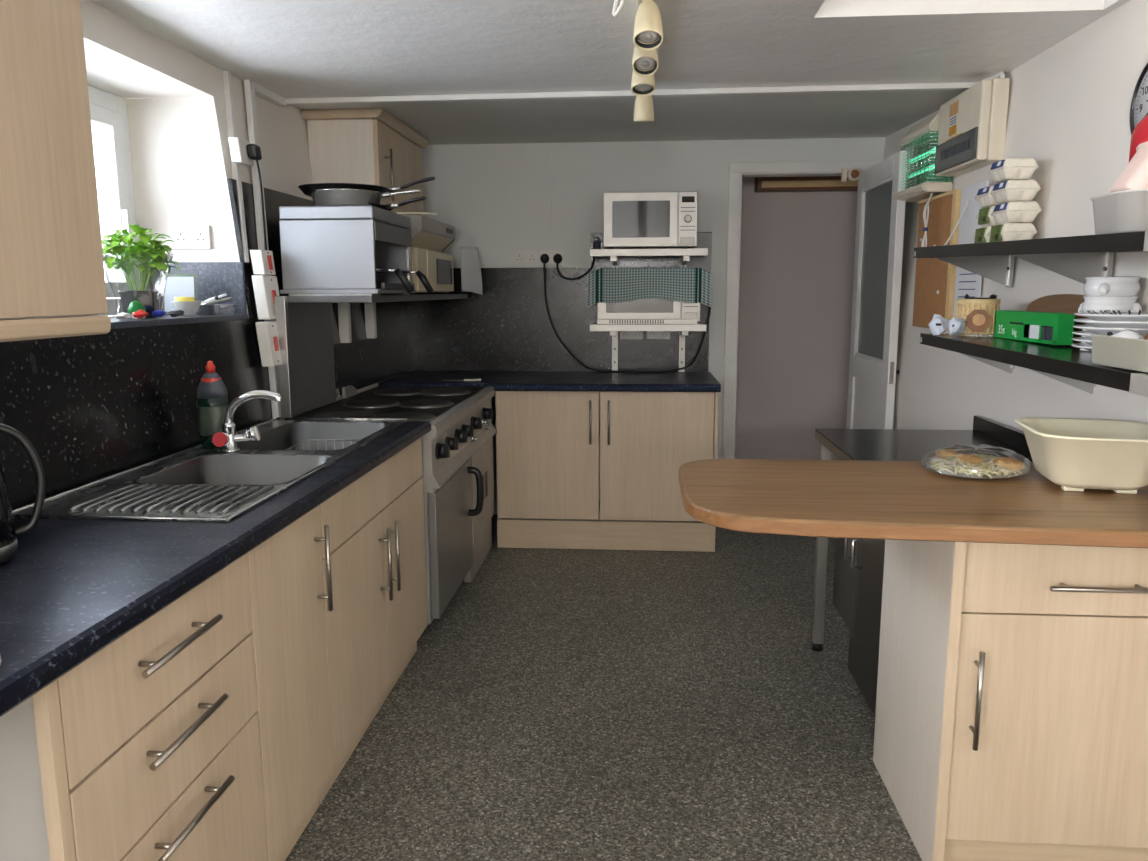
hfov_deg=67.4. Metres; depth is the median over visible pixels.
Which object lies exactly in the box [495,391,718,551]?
base unit
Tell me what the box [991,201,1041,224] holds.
box
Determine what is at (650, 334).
wall socket
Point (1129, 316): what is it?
plate
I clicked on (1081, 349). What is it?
dish
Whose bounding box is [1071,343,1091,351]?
plate
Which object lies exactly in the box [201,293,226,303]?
peeler
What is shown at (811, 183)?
timber beam
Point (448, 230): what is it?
switch
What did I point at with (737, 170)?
trim
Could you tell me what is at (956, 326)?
crumpled paper
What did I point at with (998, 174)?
tray
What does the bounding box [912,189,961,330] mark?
notice board
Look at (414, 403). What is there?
cooktop
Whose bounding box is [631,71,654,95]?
spotlight
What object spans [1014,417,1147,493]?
basin
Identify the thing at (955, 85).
ceiling beam
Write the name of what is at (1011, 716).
base unit
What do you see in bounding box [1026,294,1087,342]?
chopping board
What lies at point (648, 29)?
spotlight
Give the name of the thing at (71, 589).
countertop
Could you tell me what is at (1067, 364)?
wall shelf
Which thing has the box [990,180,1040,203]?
box
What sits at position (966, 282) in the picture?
notice sheet
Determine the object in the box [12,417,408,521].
sink
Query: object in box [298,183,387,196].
bowl
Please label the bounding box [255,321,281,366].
switch
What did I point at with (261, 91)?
trim
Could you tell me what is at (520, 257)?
wall socket
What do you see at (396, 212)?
wooden spoon
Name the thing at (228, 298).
spoon
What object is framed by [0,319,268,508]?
backsplash
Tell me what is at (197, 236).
wall socket
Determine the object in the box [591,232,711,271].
backsplash
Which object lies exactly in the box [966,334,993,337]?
chain
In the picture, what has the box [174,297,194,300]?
lid
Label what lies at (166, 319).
window sill
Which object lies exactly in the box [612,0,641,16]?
ceiling track
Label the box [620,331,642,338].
wall socket
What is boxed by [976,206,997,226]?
box
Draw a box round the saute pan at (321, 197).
[311,189,420,205]
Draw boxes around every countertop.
[0,420,430,716]
[378,371,720,391]
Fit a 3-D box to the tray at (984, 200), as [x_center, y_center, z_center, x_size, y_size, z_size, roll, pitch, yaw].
[1.496,-0.811,3.038,0.109,0.036,0.140,1,9,4]
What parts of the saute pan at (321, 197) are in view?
handle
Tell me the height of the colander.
0.221 m
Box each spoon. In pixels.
[200,297,231,305]
[396,212,436,214]
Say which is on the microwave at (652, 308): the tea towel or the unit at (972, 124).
the tea towel
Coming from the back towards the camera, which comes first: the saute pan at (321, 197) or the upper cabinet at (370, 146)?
the upper cabinet at (370, 146)
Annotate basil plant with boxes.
[102,225,181,317]
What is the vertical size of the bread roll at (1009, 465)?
0.034 m
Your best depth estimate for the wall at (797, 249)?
5.81 m
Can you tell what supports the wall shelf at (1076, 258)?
attached to the wall at (1069, 104)
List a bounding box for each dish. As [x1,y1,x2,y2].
[196,304,237,314]
[1080,324,1088,350]
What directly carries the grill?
on the wall shelf at (344, 315)
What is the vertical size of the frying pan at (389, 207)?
0.047 m
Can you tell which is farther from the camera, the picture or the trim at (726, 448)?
the trim at (726, 448)
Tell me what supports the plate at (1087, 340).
on the plate at (1086, 346)
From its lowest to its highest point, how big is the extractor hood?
0.156 m
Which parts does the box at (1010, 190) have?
lid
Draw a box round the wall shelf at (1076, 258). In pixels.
[914,230,1147,286]
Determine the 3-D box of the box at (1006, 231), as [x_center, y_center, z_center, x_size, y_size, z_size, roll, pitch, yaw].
[1.484,-0.666,2.921,0.113,0.067,0.140,1,9,4]
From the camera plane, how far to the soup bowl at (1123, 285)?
2.21 m
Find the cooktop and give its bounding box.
[294,386,485,421]
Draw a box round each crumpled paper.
[928,314,948,334]
[948,317,964,335]
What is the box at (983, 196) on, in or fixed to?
on the box at (984, 217)
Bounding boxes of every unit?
[0,553,267,860]
[247,505,332,860]
[319,438,427,805]
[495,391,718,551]
[873,540,1147,860]
[934,78,1009,176]
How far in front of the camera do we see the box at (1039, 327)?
2.58 m
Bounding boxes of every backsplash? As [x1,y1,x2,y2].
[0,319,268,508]
[227,178,411,419]
[403,267,708,371]
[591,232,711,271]
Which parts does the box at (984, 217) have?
lid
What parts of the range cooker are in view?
knob, door frame, oven door, knob, control panel, knob, knob, handle, knob, panel, panel, knob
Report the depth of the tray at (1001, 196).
2.84 m
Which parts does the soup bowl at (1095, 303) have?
lion head knob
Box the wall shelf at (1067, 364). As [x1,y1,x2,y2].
[920,333,1147,396]
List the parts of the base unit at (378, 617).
door, panel, handle, handle, door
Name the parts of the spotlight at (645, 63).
bulb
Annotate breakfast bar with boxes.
[679,459,1147,548]
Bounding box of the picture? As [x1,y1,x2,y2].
[966,310,990,331]
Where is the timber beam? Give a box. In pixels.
[754,176,857,192]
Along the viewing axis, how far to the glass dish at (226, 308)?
3.07 m
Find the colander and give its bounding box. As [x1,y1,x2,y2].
[1129,115,1147,161]
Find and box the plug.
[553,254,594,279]
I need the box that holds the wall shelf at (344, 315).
[287,294,467,342]
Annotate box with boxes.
[972,226,990,242]
[975,185,998,207]
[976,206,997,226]
[987,223,1036,241]
[988,158,1038,182]
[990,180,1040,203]
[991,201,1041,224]
[994,310,1074,344]
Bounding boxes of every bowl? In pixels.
[171,301,201,315]
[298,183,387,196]
[311,189,380,205]
[370,204,393,210]
[1078,296,1141,312]
[1083,276,1140,295]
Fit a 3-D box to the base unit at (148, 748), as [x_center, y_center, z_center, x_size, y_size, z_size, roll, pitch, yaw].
[-0.969,0.714,1.589,0.598,0.866,0.626,1,9,4]
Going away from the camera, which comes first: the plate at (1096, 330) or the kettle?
the kettle
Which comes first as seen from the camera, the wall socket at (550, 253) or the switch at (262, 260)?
the switch at (262, 260)
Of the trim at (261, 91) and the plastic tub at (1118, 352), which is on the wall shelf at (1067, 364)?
the plastic tub at (1118, 352)
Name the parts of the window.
sash, handle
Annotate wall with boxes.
[80,0,407,419]
[421,137,885,514]
[735,177,857,459]
[883,0,1147,430]
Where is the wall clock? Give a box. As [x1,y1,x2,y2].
[1129,63,1147,135]
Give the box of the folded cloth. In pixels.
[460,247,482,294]
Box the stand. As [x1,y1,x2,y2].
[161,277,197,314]
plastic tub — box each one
[1090,141,1147,234]
[1091,334,1147,372]
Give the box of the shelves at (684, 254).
[590,248,707,371]
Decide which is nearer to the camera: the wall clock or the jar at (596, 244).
the wall clock
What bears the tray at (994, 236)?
on the box at (1006, 231)
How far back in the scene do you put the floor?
2.78 m
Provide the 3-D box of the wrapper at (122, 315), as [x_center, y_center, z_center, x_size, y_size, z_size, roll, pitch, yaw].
[-1.316,-0.336,2.516,0.043,0.020,0.073,1,9,4]
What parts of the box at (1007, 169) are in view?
lid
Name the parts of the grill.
feet rail, rod, panel, handle, trim, handle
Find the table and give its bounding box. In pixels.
[812,415,1032,715]
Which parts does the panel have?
post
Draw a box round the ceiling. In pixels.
[90,0,1129,144]
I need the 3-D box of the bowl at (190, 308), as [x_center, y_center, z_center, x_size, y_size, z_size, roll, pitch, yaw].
[-1.329,-0.419,2.952,0.099,0.050,0.099,1,9,4]
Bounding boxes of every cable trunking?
[222,70,248,261]
[244,80,280,418]
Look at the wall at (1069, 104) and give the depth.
2.83 m
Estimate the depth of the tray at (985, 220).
3.03 m
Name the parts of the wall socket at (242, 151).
cord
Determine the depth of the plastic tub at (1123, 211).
1.83 m
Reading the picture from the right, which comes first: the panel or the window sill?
the panel
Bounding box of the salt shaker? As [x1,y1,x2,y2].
[593,237,599,248]
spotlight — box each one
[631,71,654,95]
[632,46,658,76]
[633,0,662,50]
[634,94,653,121]
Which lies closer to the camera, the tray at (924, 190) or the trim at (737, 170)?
the tray at (924, 190)
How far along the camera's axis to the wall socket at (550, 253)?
5.13 m
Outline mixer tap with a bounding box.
[209,390,282,452]
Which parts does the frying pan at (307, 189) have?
handle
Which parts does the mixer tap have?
knob, knob, spout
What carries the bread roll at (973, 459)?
on the platter at (988, 452)
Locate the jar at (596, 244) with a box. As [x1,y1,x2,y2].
[593,241,599,248]
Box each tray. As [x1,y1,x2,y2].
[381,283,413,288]
[892,182,952,201]
[972,235,989,241]
[975,194,998,207]
[976,214,997,226]
[987,232,1036,240]
[988,167,1038,182]
[990,189,1040,203]
[991,210,1041,224]
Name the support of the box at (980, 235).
on the wall shelf at (1076, 258)
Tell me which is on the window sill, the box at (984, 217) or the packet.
the packet
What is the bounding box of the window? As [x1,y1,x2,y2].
[0,85,138,319]
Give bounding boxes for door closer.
[841,168,860,181]
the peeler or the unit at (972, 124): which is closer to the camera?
the peeler
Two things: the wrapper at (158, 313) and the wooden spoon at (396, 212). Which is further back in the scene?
the wooden spoon at (396, 212)
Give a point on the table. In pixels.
(859, 563)
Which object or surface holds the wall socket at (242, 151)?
attached to the wall at (175, 98)
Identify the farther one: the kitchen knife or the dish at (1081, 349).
the kitchen knife
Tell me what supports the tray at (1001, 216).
on the box at (1012, 211)
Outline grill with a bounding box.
[279,205,432,295]
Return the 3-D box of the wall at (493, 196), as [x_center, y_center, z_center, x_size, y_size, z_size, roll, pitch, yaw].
[0.457,-0.630,5.227,3.600,2.350,0.120,1,9,4]
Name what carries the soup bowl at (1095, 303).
on the plate at (1129, 316)
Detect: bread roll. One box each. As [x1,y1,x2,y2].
[954,454,983,466]
[993,458,1023,469]
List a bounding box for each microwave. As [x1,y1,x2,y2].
[410,247,453,294]
[597,298,700,321]
[603,191,697,248]
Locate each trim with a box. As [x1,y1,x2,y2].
[255,83,285,105]
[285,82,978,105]
[722,160,880,458]
[724,446,729,458]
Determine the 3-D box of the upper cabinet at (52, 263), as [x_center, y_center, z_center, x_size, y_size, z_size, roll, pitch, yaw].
[-1.177,-0.562,1.383,0.375,0.844,0.720,1,9,4]
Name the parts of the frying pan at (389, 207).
handle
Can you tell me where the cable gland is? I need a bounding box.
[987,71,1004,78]
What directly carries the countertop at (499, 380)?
on the base unit at (547, 442)
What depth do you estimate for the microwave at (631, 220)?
4.70 m
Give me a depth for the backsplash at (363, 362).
4.14 m
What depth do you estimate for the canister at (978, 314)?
2.88 m
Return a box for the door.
[846,151,908,428]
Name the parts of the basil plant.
pot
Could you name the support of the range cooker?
on the floor
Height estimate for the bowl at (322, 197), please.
0.059 m
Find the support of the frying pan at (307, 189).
on the saute pan at (321, 197)
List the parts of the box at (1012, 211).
lid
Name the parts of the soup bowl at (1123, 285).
lion head knob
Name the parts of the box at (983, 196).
lid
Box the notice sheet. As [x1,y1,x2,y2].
[953,180,988,317]
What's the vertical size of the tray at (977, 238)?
0.036 m
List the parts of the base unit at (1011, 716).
panel, handle, door, drawer, handle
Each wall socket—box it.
[171,225,211,249]
[228,137,266,249]
[514,250,537,264]
[540,250,563,264]
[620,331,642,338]
[647,331,669,338]
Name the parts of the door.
glass pane, lock plate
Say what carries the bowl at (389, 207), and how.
on the frying pan at (389, 207)
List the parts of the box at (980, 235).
lid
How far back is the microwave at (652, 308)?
4.79 m
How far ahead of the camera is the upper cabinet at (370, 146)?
3.95 m
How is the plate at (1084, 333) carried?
on the plate at (1087, 340)
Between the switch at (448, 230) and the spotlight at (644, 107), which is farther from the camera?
the switch at (448, 230)
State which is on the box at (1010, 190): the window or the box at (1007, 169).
the box at (1007, 169)
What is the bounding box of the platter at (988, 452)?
[920,444,1030,479]
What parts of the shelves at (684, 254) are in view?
vent strip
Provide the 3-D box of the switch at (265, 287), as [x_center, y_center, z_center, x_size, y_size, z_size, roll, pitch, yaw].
[-1.153,-0.501,3.238,0.061,0.162,0.125,1,9,4]
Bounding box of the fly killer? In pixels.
[892,111,969,246]
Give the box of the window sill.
[109,314,248,328]
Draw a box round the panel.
[274,296,335,416]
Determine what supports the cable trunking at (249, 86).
attached to the wall at (175, 98)
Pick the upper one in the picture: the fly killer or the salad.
the fly killer
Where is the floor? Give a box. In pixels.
[285,515,921,860]
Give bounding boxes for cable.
[540,254,710,372]
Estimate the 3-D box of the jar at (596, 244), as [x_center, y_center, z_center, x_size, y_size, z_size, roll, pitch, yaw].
[0.126,-1.039,4.851,0.038,0.052,0.037,1,9,4]
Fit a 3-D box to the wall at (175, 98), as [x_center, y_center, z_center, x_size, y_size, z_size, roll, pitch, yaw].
[-1.645,-0.022,1.517,0.674,2.350,7.940,1,9,4]
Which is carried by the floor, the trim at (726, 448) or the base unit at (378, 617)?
the base unit at (378, 617)
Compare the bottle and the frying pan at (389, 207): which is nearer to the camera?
the bottle
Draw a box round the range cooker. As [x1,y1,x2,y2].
[294,386,496,637]
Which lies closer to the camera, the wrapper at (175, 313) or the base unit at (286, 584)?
the base unit at (286, 584)
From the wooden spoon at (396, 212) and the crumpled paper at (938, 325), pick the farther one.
the wooden spoon at (396, 212)
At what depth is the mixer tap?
2.57 m
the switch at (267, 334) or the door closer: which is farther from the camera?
the door closer
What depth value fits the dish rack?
3.12 m
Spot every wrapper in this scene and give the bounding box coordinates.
[115,312,133,318]
[132,309,148,317]
[152,309,165,316]
[167,310,183,316]
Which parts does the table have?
leg, door, handle, handle, door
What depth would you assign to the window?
3.04 m
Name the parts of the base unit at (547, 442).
door, handle, handle, door, panel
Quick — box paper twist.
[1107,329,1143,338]
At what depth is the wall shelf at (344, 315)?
4.08 m
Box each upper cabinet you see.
[0,0,110,341]
[302,108,427,215]
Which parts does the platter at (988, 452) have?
plate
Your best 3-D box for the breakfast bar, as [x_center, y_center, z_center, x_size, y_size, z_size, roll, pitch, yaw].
[0.855,0.159,2.052,1.183,0.036,0.720,1,9,4]
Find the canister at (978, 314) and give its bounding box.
[955,294,1000,335]
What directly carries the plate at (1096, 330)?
on the plate at (1084, 333)
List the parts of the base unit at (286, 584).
handle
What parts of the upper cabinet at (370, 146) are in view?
cornice, handle, door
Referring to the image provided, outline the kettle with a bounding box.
[0,424,45,565]
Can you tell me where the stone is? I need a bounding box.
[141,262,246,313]
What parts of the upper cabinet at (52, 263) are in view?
light rail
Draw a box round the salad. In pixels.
[930,454,1024,478]
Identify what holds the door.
in the wall at (1069, 104)
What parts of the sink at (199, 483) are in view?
bowl, bowl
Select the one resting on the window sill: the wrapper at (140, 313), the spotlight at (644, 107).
the wrapper at (140, 313)
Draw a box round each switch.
[250,250,275,274]
[252,275,279,319]
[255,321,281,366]
[446,228,452,233]
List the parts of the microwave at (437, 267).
control panel, door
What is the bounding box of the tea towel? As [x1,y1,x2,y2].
[588,268,711,306]
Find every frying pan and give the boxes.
[298,177,434,196]
[370,197,425,210]
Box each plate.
[1071,337,1091,344]
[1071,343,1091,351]
[1072,331,1094,338]
[1073,318,1147,328]
[1073,325,1147,333]
[1074,310,1147,321]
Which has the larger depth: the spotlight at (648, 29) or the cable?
the cable
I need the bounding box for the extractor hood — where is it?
[404,215,454,251]
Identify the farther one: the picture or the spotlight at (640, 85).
the picture
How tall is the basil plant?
0.284 m
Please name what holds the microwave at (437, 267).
on the wall shelf at (344, 315)
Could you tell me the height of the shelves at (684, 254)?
0.706 m
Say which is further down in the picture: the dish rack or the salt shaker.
the dish rack
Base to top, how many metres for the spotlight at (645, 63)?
0.149 m
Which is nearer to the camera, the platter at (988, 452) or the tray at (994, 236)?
the platter at (988, 452)
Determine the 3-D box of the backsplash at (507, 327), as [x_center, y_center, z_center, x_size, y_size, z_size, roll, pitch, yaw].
[-0.131,-0.669,5.197,1.880,0.620,0.015,1,9,4]
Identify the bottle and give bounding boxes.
[197,361,227,447]
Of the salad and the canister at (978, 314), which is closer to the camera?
the salad
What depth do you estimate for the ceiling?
2.98 m
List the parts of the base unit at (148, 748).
edge panel, drawer, drawer, handle, handle, drawer, handle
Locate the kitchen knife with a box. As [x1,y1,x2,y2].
[444,379,480,380]
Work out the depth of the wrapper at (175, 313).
2.75 m
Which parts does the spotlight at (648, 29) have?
bulb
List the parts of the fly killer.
coiled cord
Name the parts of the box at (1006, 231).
lid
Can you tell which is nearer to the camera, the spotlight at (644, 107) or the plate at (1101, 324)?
the plate at (1101, 324)
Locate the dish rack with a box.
[285,439,361,449]
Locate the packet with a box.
[127,301,145,318]
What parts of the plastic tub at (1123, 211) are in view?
sieve tub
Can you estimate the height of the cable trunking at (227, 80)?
0.698 m
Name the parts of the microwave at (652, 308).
door, control panel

